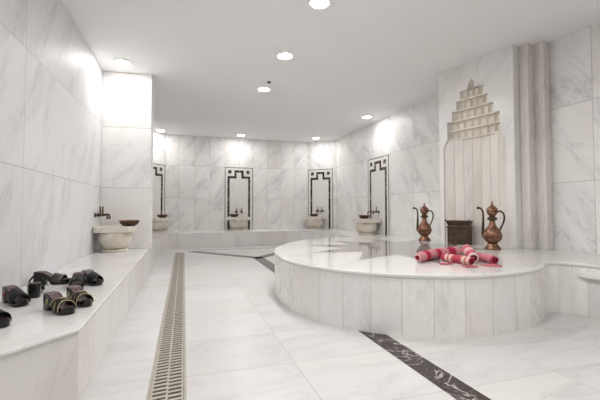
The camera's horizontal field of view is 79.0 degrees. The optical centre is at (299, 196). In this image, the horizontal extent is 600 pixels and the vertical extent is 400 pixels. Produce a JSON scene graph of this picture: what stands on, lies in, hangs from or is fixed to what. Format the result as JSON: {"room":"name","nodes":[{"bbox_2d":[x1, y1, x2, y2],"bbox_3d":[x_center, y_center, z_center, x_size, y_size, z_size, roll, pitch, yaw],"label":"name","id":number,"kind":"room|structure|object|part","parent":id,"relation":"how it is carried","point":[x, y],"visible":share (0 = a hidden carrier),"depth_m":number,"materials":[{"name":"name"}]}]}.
{"room":"spa","nodes":[
{"label":"spa","id":0,"kind":"room"},
{"bbox_2d":[0,0,102,296],"bbox_3d":[-2.160,-0.349,3.377,0.094,2.557,10.218,1,-2,-18],"label":"wall","id":1,"kind":"structure","parent":0,"point":[51,80],"depth_m":2.71,"materials":[{"name":"stone"}]},
{"bbox_2d":[94,206,108,218],"bbox_3d":[-2.319,0.186,4.251,0.147,0.148,0.056,1,-2,-18],"label":"tap","id":2,"kind":"object","parent":1,"relation":"attached to","point":[95,214],"visible":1,"depth_m":4.24,"materials":[{"name":"brown metal"}]},
{"bbox_2d":[97,206,110,218],"bbox_3d":[-2.361,0.190,4.385,0.147,0.148,0.056,1,-2,-18],"label":"tap","id":3,"kind":"object","parent":1,"relation":"attached to","point":[102,206],"visible":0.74,"depth_m":4.38,"materials":[{"name":"brown metal"}]},
{"bbox_2d":[100,71,152,248],"bbox_3d":[-2.238,-0.464,4.732,0.610,2.239,0.264,0,-2,-12],"label":"wall partition","id":4,"kind":"structure","parent":0,"point":[127,97],"depth_m":4.61,"materials":[{"name":"stone"}]},
{"bbox_2d":[150,76,153,247],"bbox_3d":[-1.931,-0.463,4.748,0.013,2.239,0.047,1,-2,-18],"label":"trim","id":5,"kind":"structure","parent":4,"relation":"attached to","point":[153,76],"depth_m":4.73,"materials":[{"name":"white stone"}]},
{"bbox_2d":[153,131,165,182],"bbox_3d":[-3.348,-0.195,8.090,0.094,2.557,0.815,-1,-2,27],"label":"wall","id":6,"kind":"structure","parent":0,"point":[159,139],"depth_m":8.30,"materials":[{"name":"stone"}]},
{"bbox_2d":[152,163,164,217],"bbox_3d":[-3.282,0.009,8.099,0.011,1.513,0.686,-1,-2,27],"label":"panel","id":7,"kind":"object","parent":6,"relation":"attached to","point":[158,169],"visible":0.39,"depth_m":8.25,"materials":[{"name":"white stone"}]},
{"bbox_2d":[165,134,306,229],"bbox_3d":[-1.477,-0.165,9.004,3.479,2.557,0.094,1,-2,-18],"label":"wall","id":8,"kind":"structure","parent":0,"point":[195,165],"depth_m":8.88,"materials":[{"name":"stone"}]},
{"bbox_2d":[224,167,252,228],"bbox_3d":[-1.502,0.036,8.934,0.686,1.513,0.009,1,-2,-18],"label":"panel","id":9,"kind":"object","parent":8,"relation":"attached to","point":[238,181],"visible":0.95,"depth_m":8.94,"materials":[{"name":"white stone"}]},
{"bbox_2d":[307,140,335,228],"bbox_3d":[0.575,-0.153,9.353,0.800,2.557,0.094,-1,-2,26],"label":"wall","id":10,"kind":"structure","parent":0,"point":[320,154],"depth_m":9.31,"materials":[{"name":"stone"}]},
{"bbox_2d":[308,169,332,228],"bbox_3d":[0.522,0.049,9.316,0.686,1.513,0.010,-1,-2,26],"label":"panel","id":11,"kind":"object","parent":10,"relation":"attached to","point":[320,181],"visible":0.89,"depth_m":9.30,"materials":[{"name":"white stone"}]},
{"bbox_2d":[62,0,599,141],"bbox_3d":[0.091,-1.642,4.138,4.944,0.078,10.530,1,-2,-18],"label":"ceiling","id":12,"kind":"structure","parent":0,"point":[208,61],"depth_m":3.95,"materials":[{"name":"white paint"}]},
{"bbox_2d":[115,59,130,64],"bbox_3d":[-2.095,-1.589,4.298,0.172,0.018,0.172,1,-2,-18],"label":"recessed light","id":13,"kind":"object","parent":12,"relation":"in","point":[118,61],"visible":1,"depth_m":4.28,"materials":[{"name":"white"}]},
{"bbox_2d":[258,87,269,91],"bbox_3d":[-0.523,-1.557,5.274,0.172,0.018,0.172,1,-2,-18],"label":"recessed light","id":14,"kind":"object","parent":12,"relation":"in","point":[264,89],"visible":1,"depth_m":5.25,"materials":[{"name":"white"}]},
{"bbox_2d":[277,52,291,58],"bbox_3d":[-0.170,-1.595,4.118,0.172,0.018,0.172,1,-2,-18],"label":"recessed light","id":15,"kind":"object","parent":12,"relation":"in","point":[283,55],"visible":1,"depth_m":4.09,"materials":[{"name":"white"}]},
{"bbox_2d":[309,0,329,8],"bbox_3d":[0.165,-1.630,3.055,0.172,0.018,0.172,1,-2,-18],"label":"recessed light","id":16,"kind":"object","parent":12,"relation":"in","point":[319,4],"visible":1,"depth_m":3.05,"materials":[{"name":"white"}]},
{"bbox_2d":[80,245,599,399],"bbox_3d":[0.091,0.991,4.051,4.944,0.078,10.530,1,-2,-18],"label":"floor","id":17,"kind":"structure","parent":0,"point":[242,343],"depth_m":2.06,"materials":[{"name":"stone"}]},
{"bbox_2d":[0,235,160,399],"bbox_3d":[-1.955,0.785,3.808,0.578,0.318,6.330,1,-2,-18],"label":"bench","id":18,"kind":"object","parent":17,"relation":"on","point":[45,355],"visible":0.68,"depth_m":1.63,"materials":[{"name":"white stone"}]},
{"bbox_2d":[0,309,11,326],"bbox_3d":[-1.344,0.511,1.573,0.224,0.082,0.087,-1,-2,22],"label":"sandal","id":19,"kind":"object","parent":18,"relation":"on","point":[5,317],"visible":1,"depth_m":1.55,"materials":[{"name":"black leather"}]},
{"bbox_2d":[2,285,30,306],"bbox_3d":[-1.505,0.522,1.922,0.224,0.083,0.086,-1,-2,34],"label":"sandal","id":20,"kind":"object","parent":18,"relation":"on","point":[13,295],"visible":1,"depth_m":1.89,"materials":[{"name":"black leather"}]},
{"bbox_2d":[27,275,44,298],"bbox_3d":[-1.548,0.514,2.128,0.086,0.113,0.224,1,-2,-32],"label":"sandal","id":21,"kind":"object","parent":18,"relation":"on","point":[34,289],"visible":0.95,"depth_m":2.04,"materials":[{"name":"black paint"}]},
{"bbox_2d":[33,271,70,284],"bbox_3d":[-1.652,0.539,2.430,0.224,0.082,0.086,0,-2,-5],"label":"sandal","id":22,"kind":"object","parent":18,"relation":"on","point":[56,278],"visible":0.89,"depth_m":2.40,"materials":[{"name":"black leather"}]},
{"bbox_2d":[43,291,75,314],"bbox_3d":[-1.178,0.518,1.778,0.224,0.082,0.089,-1,-2,32],"label":"sandal","id":23,"kind":"object","parent":18,"relation":"on","point":[54,301],"visible":1,"depth_m":1.76,"materials":[{"name":"black leather"}]},
{"bbox_2d":[69,272,84,287],"bbox_3d":[-1.422,0.533,2.323,0.086,0.087,0.224,1,-2,-28],"label":"sandal","id":24,"kind":"object","parent":18,"relation":"on","point":[77,278],"visible":0.82,"depth_m":2.29,"materials":[{"name":"black leather"}]},
{"bbox_2d":[66,285,93,307],"bbox_3d":[-1.167,0.523,1.921,0.224,0.082,0.089,-2,-2,39],"label":"sandal","id":25,"kind":"object","parent":18,"relation":"on","point":[75,293],"visible":0.97,"depth_m":1.90,"materials":[{"name":"black leather"}]},
{"bbox_2d":[82,269,103,285],"bbox_3d":[-1.394,0.539,2.438,0.224,0.082,0.087,-2,-2,39],"label":"sandal","id":26,"kind":"object","parent":18,"relation":"on","point":[90,277],"visible":0.91,"depth_m":2.40,"materials":[{"name":"black leather"}]},
{"bbox_2d":[93,225,135,252],"bbox_3d":[-2.183,0.493,4.301,0.426,0.297,0.360,1,-2,-18],"label":"basin","id":27,"kind":"object","parent":18,"relation":"on","point":[113,238],"visible":0.99,"depth_m":4.16,"materials":[{"name":"white stone"}]},
{"bbox_3d":[-2.183,0.513,4.300,0.354,0.197,0.354,1,-2,-18],"label":"bowl","id":28,"kind":"part","parent":27,"relation":"part of","materials":[{"name":"stone"}]},
{"bbox_2d":[119,220,139,225],"bbox_3d":[-2.028,0.311,4.323,0.231,0.068,0.231,1,-2,-18],"label":"copper bowl","id":29,"kind":"object","parent":27,"relation":"on","point":[122,222],"visible":0.97,"depth_m":4.24,"materials":[{"name":"brown metal"}]},
{"bbox_2d":[146,252,186,399],"bbox_3d":[-1.218,0.935,3.578,0.165,0.003,6.699,1,-2,-18],"label":"floor drain","id":30,"kind":"object","parent":17,"relation":"on","point":[168,374],"visible":1,"depth_m":2.14,"materials":[{"name":"metal"}]},
{"bbox_2d":[190,251,263,257],"bbox_3d":[-1.365,1.040,6.509,1.730,0.017,0.179,-1,-2,33],"label":"trim","id":31,"kind":"structure","parent":17,"relation":"on","point":[190,251],"depth_m":6.51,"materials":[{"name":"black stone"}]},
{"bbox_2d":[198,247,276,250],"bbox_3d":[-0.948,1.063,7.498,2.239,0.003,0.055,1,-2,-18],"label":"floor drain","id":32,"kind":"object","parent":17,"relation":"on","point":[275,247],"visible":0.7,"depth_m":7.39,"materials":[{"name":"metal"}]},
{"bbox_2d":[152,228,327,251],"bbox_3d":[-1.225,0.928,8.181,4.632,0.318,1.558,1,-2,-18],"label":"bench","id":33,"kind":"object","parent":17,"relation":"on","point":[170,239],"visible":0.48,"depth_m":7.88,"materials":[{"name":"white stone"}]},
{"bbox_2d":[152,217,172,231],"bbox_3d":[-3.091,0.608,7.947,0.429,0.306,0.507,-1,-2,27],"label":"basin","id":34,"kind":"object","parent":33,"relation":"on","point":[158,224],"visible":0.79,"depth_m":7.79,"materials":[{"name":"white stone"}]},
{"bbox_3d":[-3.091,0.628,7.946,0.421,0.203,0.421,-1,-2,27],"label":"bowl","id":35,"kind":"part","parent":34,"relation":"part of","materials":[{"name":"stone"}]},
{"bbox_2d":[157,214,167,217],"bbox_3d":[-3.003,0.420,7.932,0.231,0.068,0.231,0,-2,-2],"label":"copper bowl","id":36,"kind":"object","parent":34,"relation":"on","point":[161,215],"visible":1,"depth_m":7.87,"materials":[{"name":"metal"}]},
{"bbox_2d":[227,217,249,229],"bbox_3d":[-1.468,0.633,8.694,0.507,0.306,0.429,1,-2,-18],"label":"basin","id":37,"kind":"object","parent":33,"relation":"on","point":[237,223],"visible":0.99,"depth_m":8.52,"materials":[{"name":"white stone"}]},
{"bbox_3d":[-1.468,0.653,8.693,0.421,0.203,0.421,1,-2,-18],"label":"bowl","id":38,"kind":"part","parent":37,"relation":"part of","materials":[{"name":"stone"}]},
{"bbox_3d":[-1.226,0.777,8.185,4.629,0.016,1.558,1,-2,-18],"label":"seat","id":39,"kind":"part","parent":33,"relation":"part of","materials":[{"name":"stone"}]},
{"bbox_2d":[303,216,325,228],"bbox_3d":[0.364,0.647,9.134,0.507,0.306,0.429,-1,-2,26],"label":"basin","id":40,"kind":"object","parent":33,"relation":"on","point":[316,222],"visible":0.99,"depth_m":8.97,"materials":[{"name":"white stone"}]},
{"bbox_3d":[0.364,0.667,9.134,0.421,0.203,0.421,-1,-2,26],"label":"bowl","id":41,"kind":"part","parent":40,"relation":"part of","materials":[{"name":"stone"}]},
{"bbox_2d":[255,253,273,257],"bbox_3d":[-0.373,1.050,6.826,0.179,0.017,1.765,-1,-2,23],"label":"trim","id":42,"kind":"structure","parent":17,"relation":"on","point":[270,254],"depth_m":6.37,"materials":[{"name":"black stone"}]},
{"bbox_2d":[254,257,274,272],"bbox_3d":[-0.411,0.996,5.185,0.172,0.017,1.919,1,-2,-18],"label":"trim","id":43,"kind":"structure","parent":17,"relation":"on","point":[263,261],"depth_m":5.44,"materials":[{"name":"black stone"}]},
{"bbox_2d":[312,229,386,238],"bbox_3d":[1.016,0.901,7.356,0.863,0.318,3.385,1,-2,-18],"label":"bench","id":44,"kind":"object","parent":17,"relation":"on","point":[330,233],"visible":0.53,"depth_m":7.67,"materials":[{"name":"white stone"}]},
{"bbox_3d":[1.022,0.909,7.358,0.850,0.303,3.385,1,-2,-18],"label":"panel","id":45,"kind":"part","parent":44,"relation":"part of","materials":[{"name":"stone"}]},
{"bbox_2d":[352,218,380,234],"bbox_3d":[1.299,0.581,7.129,0.429,0.306,0.507,1,-2,-18],"label":"basin","id":46,"kind":"object","parent":44,"relation":"on","point":[368,226],"visible":0.99,"depth_m":6.96,"materials":[{"name":"white stone"}]},
{"bbox_2d":[358,215,369,218],"bbox_3d":[1.281,0.398,7.244,0.231,0.068,0.231,2,-3,-42],"label":"copper bowl","id":47,"kind":"object","parent":46,"relation":"on","point":[360,216],"visible":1,"depth_m":7.17,"materials":[{"name":"brown metal"}]},
{"bbox_3d":[1.299,0.602,7.128,0.421,0.203,0.421,1,-2,-18],"label":"bowl","id":48,"kind":"part","parent":46,"relation":"part of","materials":[{"name":"stone"}]},
{"bbox_2d":[359,331,490,399],"bbox_3d":[0.965,0.855,0.874,0.140,0.017,3.471,1,-2,-18],"label":"trim","id":49,"kind":"structure","parent":17,"relation":"on","point":[450,384],"depth_m":1.85,"materials":[{"name":"black stone"}]},
{"bbox_2d":[274,235,599,337],"bbox_3d":[1.429,0.711,2.809,2.840,0.400,5.480,1,-2,-18],"label":"platform","id":50,"kind":"object","parent":17,"relation":"on","point":[372,284],"visible":0.98,"depth_m":2.54,"materials":[{"name":"white stone"}]},
{"bbox_2d":[413,203,433,240],"bbox_3d":[1.638,0.326,4.825,0.195,0.503,0.200,1,-2,-26],"label":"copper ewer","id":51,"kind":"object","parent":50,"relation":"on","point":[424,229],"visible":1,"depth_m":4.78,"materials":[{"name":"brown metal"}]},
{"bbox_3d":[1.562,0.302,4.853,0.066,0.324,0.037,-1,-2,20],"label":"spout","id":52,"kind":"part","parent":51,"relation":"part of","materials":[{"name":"orange metal"}]},
{"bbox_3d":[1.649,0.150,4.826,0.109,0.069,0.109,-1,-2,20],"label":"lid","id":53,"kind":"part","parent":51,"relation":"part of","materials":[{"name":"orange metal"}]},
{"bbox_2d":[415,247,462,261],"bbox_3d":[1.151,0.477,3.052,0.709,0.083,0.118,2,-2,-40],"label":"rolled towel","id":54,"kind":"object","parent":50,"relation":"on","point":[426,255],"visible":0.98,"depth_m":3.00,"materials":[{"name":"red fabric"}]},
{"bbox_2d":[444,219,472,244],"bbox_3d":[1.883,0.413,4.299,0.290,0.295,0.150,-2,-3,44],"label":"box","id":55,"kind":"object","parent":50,"relation":"on","point":[459,232],"visible":0.99,"depth_m":4.25,"materials":[{"name":"brown wood"}]},
{"bbox_2d":[439,253,478,267],"bbox_3d":[1.155,0.476,2.733,0.244,0.064,0.367,1,-2,-18],"label":"rolled towel","id":56,"kind":"object","parent":50,"relation":"on","point":[460,259],"visible":1,"depth_m":2.74,"materials":[{"name":"red fabric"}]},
{"bbox_2d":[462,244,501,266],"bbox_3d":[1.366,0.448,2.802,0.155,0.125,0.424,0,-2,-10],"label":"rolled towel","id":57,"kind":"object","parent":50,"relation":"on","point":[467,250],"visible":0.9,"depth_m":2.79,"materials":[{"name":"pink fabric"}]},
{"bbox_2d":[477,252,498,263],"bbox_3d":[1.455,0.478,2.836,0.071,0.068,0.245,0,-2,-2],"label":"rolled towel","id":58,"kind":"object","parent":50,"relation":"on","point":[484,257],"visible":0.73,"depth_m":2.77,"materials":[{"name":"fabric"}]},
{"bbox_2d":[477,202,504,249],"bbox_3d":[1.984,0.292,3.776,0.192,0.503,0.204,1,-2,-20],"label":"copper ewer","id":59,"kind":"object","parent":50,"relation":"on","point":[492,234],"visible":1,"depth_m":3.73,"materials":[{"name":"brown metal"}]},
{"bbox_3d":[1.912,0.268,3.812,0.066,0.324,0.037,-1,-2,28],"label":"spout","id":60,"kind":"part","parent":59,"relation":"part of","materials":[{"name":"orange metal"}]},
{"bbox_3d":[1.993,0.116,3.774,0.109,0.069,0.109,-1,-2,28],"label":"lid","id":61,"kind":"part","parent":59,"relation":"part of","materials":[{"name":"orange metal"}]},
{"bbox_3d":[2.063,0.246,3.732,0.077,0.215,0.018,-1,-2,28],"label":"handle","id":62,"kind":"part","parent":59,"relation":"part of","materials":[{"name":"orange metal"}]},
{"bbox_2d":[438,41,553,249],"bbox_3d":[2.140,-0.516,4.388,0.548,2.158,1.492,1,-2,-18],"label":"wall panel","id":63,"kind":"object","parent":50,"relation":"on","point":[495,145],"visible":0.98,"depth_m":3.95,"materials":[{"name":"stone"}]},
{"bbox_2d":[578,271,599,319],"bbox_3d":[2.549,0.705,1.638,0.062,0.335,2.473,1,-2,-18],"label":"marble ledge","id":64,"kind":"object","parent":17,"relation":"on","point":[593,279],"visible":1,"depth_m":2.73,"materials":[{"name":"white stone"}]},
{"bbox_3d":[2.573,0.727,1.620,0.027,0.290,2.426,1,-2,-18],"label":"panel","id":65,"kind":"part","parent":64,"relation":"part of","materials":[{"name":"stone"}]},
{"bbox_2d":[336,21,599,254],"bbox_3d":[2.426,-0.311,4.548,0.094,2.557,9.664,1,-2,-18],"label":"wall","id":66,"kind":"structure","parent":0,"point":[409,136],"depth_m":3.79,"materials":[{"name":"stone"}]},
{"bbox_2d":[368,155,389,235],"bbox_3d":[1.536,-0.022,7.159,0.009,1.513,0.810,1,-2,-18],"label":"panel","id":67,"kind":"object","parent":66,"relation":"attached to","point":[378,168],"visible":0.9,"depth_m":7.09,"materials":[{"name":"white stone"}]}
]}

